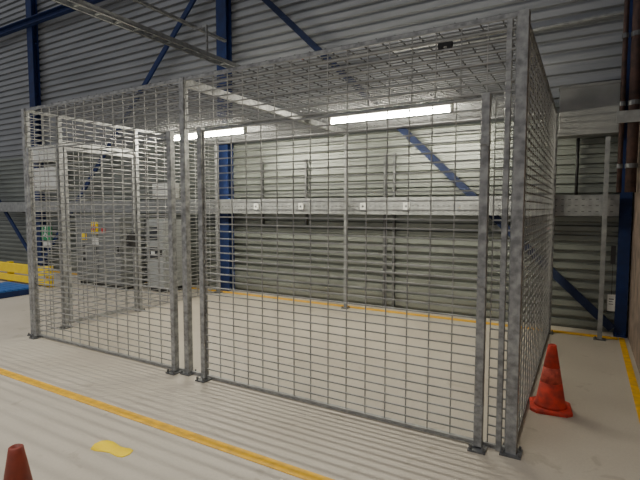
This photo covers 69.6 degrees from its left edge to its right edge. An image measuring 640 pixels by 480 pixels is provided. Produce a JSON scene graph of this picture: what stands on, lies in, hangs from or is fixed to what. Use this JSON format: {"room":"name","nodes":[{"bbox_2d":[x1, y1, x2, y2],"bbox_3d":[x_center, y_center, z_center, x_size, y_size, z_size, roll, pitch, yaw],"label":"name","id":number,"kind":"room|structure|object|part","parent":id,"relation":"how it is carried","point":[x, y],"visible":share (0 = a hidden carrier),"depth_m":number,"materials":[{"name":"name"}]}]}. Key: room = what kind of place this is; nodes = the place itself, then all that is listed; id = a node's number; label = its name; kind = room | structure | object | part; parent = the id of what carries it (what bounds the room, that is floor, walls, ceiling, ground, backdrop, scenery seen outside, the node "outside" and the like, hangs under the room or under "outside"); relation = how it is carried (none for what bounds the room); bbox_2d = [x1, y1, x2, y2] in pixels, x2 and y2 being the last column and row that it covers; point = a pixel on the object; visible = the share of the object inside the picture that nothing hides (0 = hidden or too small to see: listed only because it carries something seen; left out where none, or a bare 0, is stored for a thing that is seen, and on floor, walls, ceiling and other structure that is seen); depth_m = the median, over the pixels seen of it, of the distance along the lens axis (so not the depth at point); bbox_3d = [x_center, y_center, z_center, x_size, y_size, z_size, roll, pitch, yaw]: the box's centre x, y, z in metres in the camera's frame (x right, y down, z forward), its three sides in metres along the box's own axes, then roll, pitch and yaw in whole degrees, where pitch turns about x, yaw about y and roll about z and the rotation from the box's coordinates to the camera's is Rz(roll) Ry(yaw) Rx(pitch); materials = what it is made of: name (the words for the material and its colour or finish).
{"room":"industrial warehouse","nodes":[
{"label":"industrial warehouse","id":0,"kind":"room"},
{"bbox_2d":[0,102,632,332],"bbox_3d":[-6.640,-0.726,11.877,24.600,3.000,0.170,2,5,30],"label":"wall","id":1,"kind":"structure","parent":0,"point":[577,239],"depth_m":7.41,"materials":[{"name":"grey metal"}]},
{"bbox_2d":[152,183,179,198],"bbox_3d":[-3.216,-1.028,9.582,0.500,0.320,0.296,2,5,30],"label":"junction box","id":2,"kind":"object","parent":1,"relation":"attached to","point":[162,185],"visible":0.29,"depth_m":9.47,"materials":[{"name":"white paint"}]},
{"bbox_3d":[-3.285,-1.019,9.463,0.440,0.260,0.012,2,5,30],"label":"lid","id":3,"kind":"part","parent":2,"relation":"part of","materials":[{"name":"white paint"}]},
{"bbox_2d":[262,162,263,223],"bbox_3d":[-1.070,-0.868,8.508,0.080,1.150,0.075,2,5,30],"label":"rail","id":4,"kind":"object","parent":1,"relation":"attached to","point":[262,162],"visible":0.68,"depth_m":8.49,"materials":[{"name":"grey metal"}]},
{"bbox_2d":[305,159,307,224],"bbox_3d":[-0.247,-0.835,8.034,0.080,1.150,0.075,2,5,30],"label":"rail","id":5,"kind":"object","parent":1,"relation":"attached to","point":[306,162],"visible":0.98,"depth_m":8.02,"materials":[{"name":"grey metal"}]},
{"bbox_2d":[0,0,623,158],"bbox_3d":[-6.640,-5.215,11.565,24.600,6.000,0.170,2,5,30],"label":"wall","id":6,"kind":"structure","parent":1,"relation":"attached to","point":[81,54],"depth_m":8.43,"materials":[{"name":"grey metal"}]},
{"bbox_2d":[382,154,386,306],"bbox_3d":[1.026,-0.135,7.346,0.080,2.450,0.075,2,5,30],"label":"rail","id":7,"kind":"object","parent":1,"relation":"attached to","point":[385,158],"visible":0.5,"depth_m":7.35,"materials":[{"name":"grey metal"}]},
{"bbox_2d":[392,153,396,307],"bbox_3d":[1.165,-0.130,7.266,0.080,2.450,0.075,2,5,30],"label":"rail","id":8,"kind":"object","parent":1,"relation":"attached to","point":[394,157],"visible":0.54,"depth_m":7.26,"materials":[{"name":"grey metal"}]},
{"bbox_2d":[343,10,623,65],"bbox_3d":[1.909,-2.797,6.629,4.501,0.153,0.056,2,5,30],"label":"conduit","id":9,"kind":"object","parent":1,"relation":"attached to","point":[621,12],"visible":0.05,"depth_m":5.93,"materials":[{"name":"grey metal"}]},
{"bbox_2d":[574,138,579,194],"bbox_3d":[3.316,-0.964,5.931,0.038,0.900,0.040,2,5,30],"label":"conduit","id":10,"kind":"object","parent":1,"relation":"attached to","point":[577,139],"visible":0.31,"depth_m":5.92,"materials":[{"name":"black plastic"}]},
{"bbox_2d":[557,80,620,138],"bbox_3d":[3.322,-1.579,5.688,0.650,0.600,0.460,2,5,30],"label":"duct","id":11,"kind":"object","parent":1,"relation":"attached to","point":[589,109],"visible":0.94,"depth_m":5.50,"materials":[{"name":"grey metal"}]},
{"bbox_2d":[0,270,639,479],"bbox_3d":[-9.857,1.207,6.426,24.600,0.100,13.100,2,5,30],"label":"floor","id":12,"kind":"structure","parent":0,"point":[57,433],"depth_m":3.83,"materials":[{"name":"paint"}]},
{"bbox_2d":[0,282,28,298],"bbox_3d":[-5.989,0.940,8.613,1.100,0.130,0.780,2,5,30],"label":"pallet","id":13,"kind":"object","parent":12,"relation":"on","point":[7,289],"visible":0.82,"depth_m":8.43,"materials":[{"name":"paint"}]},
{"bbox_2d":[3,443,32,479],"bbox_3d":[-1.384,1.196,2.111,0.300,0.520,0.300,1,4,18],"label":"traffic cone","id":14,"kind":"object","parent":12,"relation":"on","point":[17,467],"visible":1,"depth_m":2.07,"materials":[{"name":"plastic"}]},
{"bbox_2d":[0,261,53,286],"bbox_3d":[-6.831,0.686,10.090,3.350,0.430,0.160,2,5,30],"label":"barrier","id":15,"kind":"object","parent":12,"relation":"on","point":[10,267],"visible":0.59,"depth_m":9.75,"materials":[{"name":"yellow metal"}]},
{"bbox_3d":[-6.856,0.585,10.039,3.350,0.200,0.060,2,5,30],"label":"rail","id":16,"kind":"part","parent":15,"relation":"part of","materials":[{"name":"yellow metal"}]},
{"bbox_3d":[-6.856,0.794,10.054,3.350,0.140,0.060,2,5,30],"label":"rail","id":17,"kind":"part","parent":15,"relation":"part of","materials":[{"name":"yellow metal"}]},
{"bbox_3d":[-5.496,0.738,9.355,0.100,0.430,0.100,2,5,30],"label":"post","id":18,"kind":"part","parent":15,"relation":"part of","materials":[{"name":"yellow metal"}]},
{"bbox_2d":[25,0,47,265],"bbox_3d":[-7.380,-3.734,11.888,0.260,9.000,0.190,2,5,30],"label":"steel column","id":19,"kind":"structure","parent":12,"relation":"on","point":[30,5],"depth_m":11.86,"materials":[{"name":"blue metal"}]},
{"bbox_2d":[0,200,26,250],"bbox_3d":[-10.196,-2.453,13.503,6.369,6.092,0.040,2,5,30],"label":"diagonal brace","id":20,"kind":"object","parent":19,"relation":"attached to","point":[9,218],"visible":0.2,"depth_m":12.53,"materials":[{"name":"blue paint"}]},
{"bbox_2d":[33,145,56,162],"bbox_3d":[-6.865,-2.153,11.488,1.100,0.400,0.176,2,5,30],"label":"junction box","id":21,"kind":"object","parent":19,"relation":"attached to","point":[36,152],"visible":0.39,"depth_m":11.40,"materials":[{"name":"white paint"}]},
{"bbox_2d":[39,0,196,265],"bbox_3d":[-4.653,-2.231,10.310,6.270,6.092,0.040,2,5,30],"label":"diagonal brace","id":22,"kind":"object","parent":19,"relation":"attached to","point":[191,3],"visible":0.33,"depth_m":9.55,"materials":[{"name":"blue paint"}]},
{"bbox_2d":[34,167,57,189],"bbox_3d":[-6.800,-1.526,11.494,0.950,0.550,0.176,2,5,30],"label":"junction box","id":23,"kind":"object","parent":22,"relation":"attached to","point":[49,168],"visible":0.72,"depth_m":11.38,"materials":[{"name":"white paint"}]},
{"bbox_2d":[41,226,51,246],"bbox_3d":[-6.974,-0.105,11.741,0.400,0.540,0.055,2,5,30],"label":"exit sign","id":24,"kind":"object","parent":22,"relation":"attached to","point":[44,228],"visible":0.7,"depth_m":11.70,"materials":[{"name":"white paint"}]},
{"bbox_3d":[-6.973,-0.185,11.738,0.400,0.380,0.050,2,5,30],"label":"sign panel","id":25,"kind":"part","parent":24,"relation":"part of","materials":[{"name":"green plastic"}]},
{"bbox_2d":[76,216,145,289],"bbox_3d":[-4.323,0.235,9.452,1.400,1.420,0.620,2,5,30],"label":"cabinet","id":26,"kind":"object","parent":12,"relation":"on","point":[98,224],"visible":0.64,"depth_m":9.16,"materials":[{"name":"grey metal"}]},
{"bbox_3d":[-4.751,0.198,9.407,0.676,1.300,0.020,2,5,30],"label":"door","id":27,"kind":"part","parent":26,"relation":"part of","materials":[{"name":"grey metal"}]},
{"bbox_2d":[91,222,97,233],"bbox_3d":[-4.517,-0.241,9.221,0.200,0.240,0.015,2,5,30],"label":"warning sticker","id":28,"kind":"object","parent":26,"relation":"attached to","point":[96,225],"depth_m":9.18,"materials":[{"name":"paper"}]},
{"bbox_3d":[-4.145,0.222,9.058,0.676,1.300,0.020,2,5,30],"label":"door","id":29,"kind":"part","parent":26,"relation":"part of","materials":[{"name":"grey metal"}]},
{"bbox_2d":[91,440,132,456],"bbox_3d":[-1.385,1.389,3.055,0.318,0.004,0.138,2,5,30],"label":"marker","id":30,"kind":"object","parent":12,"relation":"on","point":[111,447],"visible":1,"depth_m":3.06,"materials":[{"name":"yellow paint"}]},
{"bbox_2d":[146,219,182,292],"bbox_3d":[-3.018,0.291,8.935,0.480,1.380,0.515,2,5,30],"label":"cabinet","id":31,"kind":"object","parent":12,"relation":"on","point":[162,232],"visible":0.45,"depth_m":8.74,"materials":[{"name":"grey metal"}]},
{"bbox_3d":[-3.171,0.244,8.745,0.240,0.220,0.010,2,5,30],"label":"notice plate","id":32,"kind":"part","parent":31,"relation":"part of","materials":[{"name":"white plastic"}]},
{"bbox_3d":[-3.129,0.264,8.740,0.456,1.260,0.020,2,5,30],"label":"door","id":33,"kind":"part","parent":31,"relation":"part of","materials":[{"name":"grey metal"}]},
{"bbox_2d":[0,368,334,479],"bbox_3d":[-4.765,1.222,5.455,14.390,0.004,0.085,2,5,30],"label":"floor line","id":34,"kind":"object","parent":12,"relation":"on","point":[292,470],"depth_m":3.28,"materials":[{"name":"yellow paint"}]},
{"bbox_2d":[216,0,234,290],"bbox_3d":[-1.820,-3.511,8.685,0.260,9.000,0.190,2,5,30],"label":"steel column","id":35,"kind":"structure","parent":12,"relation":"on","point":[223,7],"depth_m":8.77,"materials":[{"name":"blue metal"}]},
{"bbox_2d":[0,0,103,36],"bbox_3d":[-6.407,-5.456,11.060,23.490,0.170,0.120,2,5,30],"label":"horizontal beam","id":36,"kind":"structure","parent":35,"relation":"attached to","point":[60,10],"depth_m":11.40,"materials":[{"name":"blue metal"}]},
{"bbox_2d":[132,0,226,51],"bbox_3d":[-3.813,-3.177,4.706,0.320,0.515,8.700,2,5,30],"label":"rail","id":37,"kind":"object","parent":35,"relation":"attached to","point":[205,31],"visible":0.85,"depth_m":7.68,"materials":[{"name":"grey metal"}]},
{"bbox_2d":[51,0,240,67],"bbox_3d":[-3.663,-2.869,4.641,0.194,0.080,8.700,2,5,30],"label":"tray","id":38,"kind":"object","parent":37,"relation":"attached to","point":[82,6],"visible":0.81,"depth_m":6.57,"materials":[{"name":"grey metal"}]},
{"bbox_2d":[21,9,558,459],"bbox_3d":[-0.347,-0.207,5.734,5.724,2.816,3.535,2,5,30],"label":"cage","id":39,"kind":"object","parent":12,"relation":"on","point":[525,46],"visible":1,"depth_m":3.97,"materials":[{"name":"metal"}]},
{"bbox_3d":[-3.600,-0.196,5.704,0.060,2.800,0.060,2,5,30],"label":"post","id":40,"kind":"part","parent":39,"relation":"part of","materials":[{"name":"grey metal"}]},
{"bbox_3d":[-3.499,0.040,5.616,0.052,2.300,0.056,2,5,30],"label":"gate post","id":41,"kind":"part","parent":39,"relation":"part of","materials":[{"name":"grey metal"}]},
{"bbox_3d":[-3.496,-0.209,5.886,0.019,2.750,0.347,2,5,30],"label":"wire panel","id":42,"kind":"part","parent":39,"relation":"part of","materials":[{"name":"grey metal"}]},
{"bbox_3d":[-3.395,-0.206,6.060,0.056,2.770,0.056,2,5,30],"label":"post","id":43,"kind":"part","parent":39,"relation":"part of","materials":[{"name":"grey metal"}]},
{"bbox_3d":[-2.455,-1.041,4.937,2.358,0.008,0.010,2,5,30],"label":"gate rail","id":44,"kind":"part","parent":39,"relation":"part of","materials":[{"name":"grey metal"}]},
{"bbox_3d":[-3.101,-1.479,6.484,0.019,0.300,1.127,2,5,30],"label":"wire panel","id":45,"kind":"part","parent":39,"relation":"part of","materials":[{"name":"grey metal"}]},
{"bbox_3d":[-3.100,-0.082,6.580,0.040,2.350,1.080,2,5,30],"label":"door frame","id":46,"kind":"part","parent":39,"relation":"part of","materials":[{"name":"grey metal"}]},
{"bbox_3d":[-2.456,0.085,5.014,2.357,2.255,0.019,2,5,30],"label":"wire panel","id":47,"kind":"part","parent":39,"relation":"part of","materials":[{"name":"grey metal"}]},
{"bbox_3d":[-3.101,-0.082,6.581,0.019,2.280,1.007,2,5,30],"label":"wire panel","id":48,"kind":"part","parent":39,"relation":"part of","materials":[{"name":"grey metal"}]},
{"bbox_3d":[-2.443,-1.296,4.946,2.622,0.450,0.019,2,5,30],"label":"wire panel","id":49,"kind":"part","parent":39,"relation":"part of","materials":[{"name":"grey metal"}]},
{"bbox_3d":[-2.455,1.213,5.094,2.358,0.012,0.012,2,5,30],"label":"gate rail","id":50,"kind":"part","parent":39,"relation":"part of","materials":[{"name":"grey metal"}]},
{"bbox_3d":[-2.805,-0.277,7.079,0.056,2.770,0.056,2,5,30],"label":"post","id":51,"kind":"part","parent":39,"relation":"part of","materials":[{"name":"grey metal"}]},
{"bbox_3d":[-1.412,0.124,4.414,0.052,2.300,0.056,2,5,30],"label":"gate post","id":52,"kind":"part","parent":39,"relation":"part of","materials":[{"name":"grey metal"}]},
{"bbox_2d":[174,132,179,139],"bbox_3d":[-2.227,-1.636,7.287,0.114,0.108,0.100,2,5,30],"label":"lamp","id":53,"kind":"object","parent":39,"relation":"hanging from","point":[175,134],"depth_m":7.28,"materials":[{"name":"white paint"}]},
{"bbox_3d":[-2.366,-0.345,7.839,0.019,2.750,1.707,2,5,30],"label":"wire panel","id":54,"kind":"part","parent":39,"relation":"part of","materials":[{"name":"grey metal"}]},
{"bbox_3d":[-1.271,-0.103,4.363,0.060,2.800,0.060,2,5,30],"label":"post","id":55,"kind":"part","parent":39,"relation":"part of","materials":[{"name":"grey metal"}]},
{"bbox_3d":[-1.271,1.276,4.459,0.120,0.035,0.120,2,5,30],"label":"plate","id":56,"kind":"part","parent":39,"relation":"part of","materials":[{"name":"grey metal"}]},
{"bbox_2d":[189,131,196,138],"bbox_3d":[-1.928,-1.620,7.115,0.150,0.113,0.100,2,5,30],"label":"lamp","id":57,"kind":"object","parent":39,"relation":"hanging from","point":[190,132],"depth_m":7.10,"materials":[{"name":"white paint"}]},
{"bbox_3d":[-1.074,0.138,4.219,0.052,2.300,0.056,2,5,30],"label":"gate post","id":58,"kind":"part","parent":39,"relation":"part of","materials":[{"name":"grey metal"}]},
{"bbox_3d":[-1.920,-0.398,8.607,0.060,2.800,0.060,2,5,30],"label":"post","id":59,"kind":"part","parent":39,"relation":"part of","materials":[{"name":"grey metal"}]},
{"bbox_2d":[205,126,246,136],"bbox_3d":[-1.363,-1.604,6.789,0.788,0.121,0.100,2,5,30],"label":"lamp","id":60,"kind":"object","parent":39,"relation":"hanging from","point":[210,134],"depth_m":6.78,"materials":[{"name":"white paint"}]},
{"bbox_3d":[-0.335,-1.604,5.662,5.607,0.018,3.369,2,5,30],"label":"wire panel","id":61,"kind":"part","parent":39,"relation":"part of","materials":[{"name":"grey metal"}]},
{"bbox_3d":[-0.335,-1.585,5.663,5.630,0.024,3.390,2,5,30],"label":"frame","id":62,"kind":"part","parent":39,"relation":"part of","materials":[{"name":"grey metal"}]},
{"bbox_3d":[-0.331,1.182,5.853,5.610,0.030,3.360,2,5,30],"label":"rail","id":63,"kind":"part","parent":39,"relation":"part of","materials":[{"name":"grey metal"}]},
{"bbox_3d":[-0.009,1.311,3.685,2.408,0.012,0.012,2,5,30],"label":"gate rail","id":64,"kind":"part","parent":39,"relation":"part of","materials":[{"name":"grey metal"}]},
{"bbox_3d":[-0.009,-0.943,3.528,2.408,0.008,0.010,2,5,30],"label":"gate rail","id":65,"kind":"part","parent":39,"relation":"part of","materials":[{"name":"grey metal"}]},
{"bbox_3d":[-0.009,0.183,3.605,2.407,2.255,0.019,2,5,30],"label":"wire panel","id":66,"kind":"part","parent":39,"relation":"part of","materials":[{"name":"grey metal"}]},
{"bbox_3d":[0.409,-0.295,7.266,0.050,2.780,0.050,2,5,30],"label":"post","id":67,"kind":"part","parent":39,"relation":"part of","materials":[{"name":"grey metal"}]},
{"bbox_3d":[-0.016,-1.199,3.548,2.837,0.450,0.019,2,5,30],"label":"wire panel","id":68,"kind":"part","parent":39,"relation":"part of","materials":[{"name":"grey metal"}]},
{"bbox_2d":[329,103,453,123],"bbox_3d":[0.808,-1.520,5.538,1.570,0.125,0.100,2,5,30],"label":"lamp","id":69,"kind":"object","parent":39,"relation":"hanging from","point":[451,109],"visible":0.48,"depth_m":5.47,"materials":[{"name":"white paint"}]},
{"bbox_2d":[393,29,514,52],"bbox_3d":[0.925,-1.385,3.263,0.850,0.071,0.050,2,5,30],"label":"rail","id":70,"kind":"object","parent":39,"relation":"attached to","point":[447,44],"visible":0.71,"depth_m":3.26,"materials":[{"name":"grey metal"}]},
{"bbox_3d":[1.056,0.223,2.992,0.052,2.300,0.056,2,5,30],"label":"gate post","id":71,"kind":"part","parent":39,"relation":"part of","materials":[{"name":"grey metal"}]},
{"bbox_3d":[1.167,0.229,2.974,0.117,2.280,0.019,2,5,30],"label":"wire panel","id":72,"kind":"part","parent":39,"relation":"part of","materials":[{"name":"grey metal"}]},
{"bbox_3d":[1.183,0.010,2.951,0.035,2.770,0.040,2,5,30],"label":"post","id":73,"kind":"part","parent":39,"relation":"part of","materials":[{"name":"grey metal"}]},
{"bbox_3d":[1.250,1.377,3.007,0.128,0.035,0.128,2,5,30],"label":"plate","id":74,"kind":"part","parent":39,"relation":"part of","materials":[{"name":"grey metal"}]},
{"bbox_3d":[1.250,-0.002,2.911,0.068,2.800,0.068,2,5,30],"label":"post","id":75,"kind":"part","parent":39,"relation":"part of","materials":[{"name":"grey metal"}]},
{"bbox_3d":[2.089,-0.103,4.363,0.019,2.750,3.287,2,5,30],"label":"wire panel","id":76,"kind":"part","parent":39,"relation":"part of","materials":[{"name":"grey metal"}]},
{"bbox_3d":[2.930,-0.204,5.814,0.060,2.800,0.060,2,5,30],"label":"post","id":77,"kind":"part","parent":39,"relation":"part of","materials":[{"name":"grey metal"}]},
{"bbox_2d":[53,271,617,339],"bbox_3d":[-2.583,0.960,9.225,14.390,0.004,0.120,2,5,30],"label":"floor line","id":78,"kind":"object","parent":12,"relation":"on","point":[372,309],"depth_m":7.04,"materials":[{"name":"yellow paint"}]},
{"bbox_2d":[529,343,572,417],"bbox_3d":[1.846,1.088,3.672,0.300,0.520,0.300,2,4,23],"label":"traffic cone","id":79,"kind":"object","parent":12,"relation":"on","point":[549,399],"visible":1,"depth_m":3.61,"materials":[{"name":"orange plastic"}]},
{"bbox_2d":[593,136,610,340],"bbox_3d":[3.411,-0.004,5.532,0.130,2.440,0.110,2,5,30],"label":"post","id":80,"kind":"object","parent":12,"relation":"on","point":[607,139],"visible":1,"depth_m":5.51,"materials":[{"name":"grey metal"}]},
{"bbox_3d":[3.411,1.193,5.615,0.130,0.040,0.110,2,5,30],"label":"plate","id":81,"kind":"part","parent":80,"relation":"part of","materials":[{"name":"metal"}]},
{"bbox_2d":[607,245,615,310],"bbox_3d":[3.517,0.462,5.536,0.080,0.790,0.033,2,5,30],"label":"tag","id":82,"kind":"object","parent":80,"relation":"attached to","point":[610,298],"visible":1,"depth_m":5.53,"materials":[{"name":"white paint"}]},
{"bbox_2d":[613,0,632,337],"bbox_3d":[3.766,-3.288,5.468,0.140,9.000,0.190,2,5,30],"label":"steel column","id":83,"kind":"structure","parent":12,"relation":"on","point":[625,205],"depth_m":5.65,"materials":[{"name":"blue metal"}]},
{"bbox_2d":[262,0,614,330],"bbox_3d":[0.946,-2.007,7.086,6.300,6.092,0.040,2,5,30],"label":"diagonal brace","id":84,"kind":"object","parent":83,"relation":"attached to","point":[557,276],"visible":0.67,"depth_m":6.63,"materials":[{"name":"blue paint"}]},
{"bbox_2d":[0,195,619,215],"bbox_3d":[-3.470,-0.685,9.626,16.340,0.290,0.134,2,5,30],"label":"cable tray","id":85,"kind":"object","parent":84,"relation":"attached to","point":[565,205],"visible":0.49,"depth_m":6.95,"materials":[{"name":"grey metal"}]},
{"bbox_2d":[254,203,258,208],"bbox_3d":[-1.132,-0.594,8.178,0.100,0.110,0.039,2,5,30],"label":"outlet","id":86,"kind":"object","parent":85,"relation":"attached to","point":[256,205],"visible":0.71,"depth_m":8.16,"materials":[{"name":"white paint"}]},
{"bbox_2d":[298,203,303,208],"bbox_3d":[-0.318,-0.561,7.710,0.100,0.110,0.039,2,5,30],"label":"outlet","id":87,"kind":"object","parent":85,"relation":"attached to","point":[300,205],"visible":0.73,"depth_m":7.69,"materials":[{"name":"white paint"}]},
{"bbox_2d":[360,203,365,208],"bbox_3d":[0.670,-0.522,7.141,0.100,0.110,0.039,2,5,30],"label":"outlet","id":88,"kind":"object","parent":85,"relation":"attached to","point":[362,205],"visible":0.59,"depth_m":7.12,"materials":[{"name":"white paint"}]},
{"bbox_2d":[403,203,409,209],"bbox_3d":[1.276,-0.498,6.792,0.100,0.110,0.039,2,5,30],"label":"outlet","id":89,"kind":"object","parent":85,"relation":"attached to","point":[404,204],"visible":0.73,"depth_m":6.78,"materials":[{"name":"white paint"}]},
{"bbox_3d":[3.766,1.177,5.779,0.140,0.050,0.190,2,5,30],"label":"plate","id":90,"kind":"part","parent":83,"relation":"part of","materials":[{"name":"blue paint"}]},
{"bbox_2d":[619,338,639,422],"bbox_3d":[1.042,1.528,1.054,0.060,0.004,10.680,2,5,30],"label":"floor line","id":91,"kind":"object","parent":12,"relation":"on","point":[635,390],"depth_m":4.34,"materials":[{"name":"yellow paint"}]},
{"bbox_2d":[626,124,639,374],"bbox_3d":[0.714,0.090,0.143,0.100,3.000,12.950,2,5,30],"label":"wall","id":92,"kind":"structure","parent":0,"point":[633,321],"depth_m":5.17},
{"bbox_2d":[616,109,639,123],"bbox_3d":[3.554,-1.387,5.312,0.240,0.130,0.500,2,5,30],"label":"bracket","id":93,"kind":"object","parent":92,"relation":"attached to","point":[627,116],"visible":0.82,"depth_m":5.10,"materials":[{"name":"grey metal"}]},
{"bbox_2d":[616,0,629,191],"bbox_3d":[3.423,-2.253,5.154,0.066,3.420,0.068,2,5,30],"label":"rusty pipe","id":94,"kind":"object","parent":93,"relation":"attached to","point":[619,166],"visible":1,"depth_m":5.17,"materials":[{"name":"metal"}]},
{"bbox_2d":[624,0,639,191],"bbox_3d":[3.518,-2.249,5.100,0.123,3.420,0.126,2,5,30],"label":"rusty pipe","id":95,"kind":"object","parent":92,"relation":"attached to","point":[631,165],"visible":1,"depth_m":5.12,"materials":[{"name":"brown metal"}]}
]}

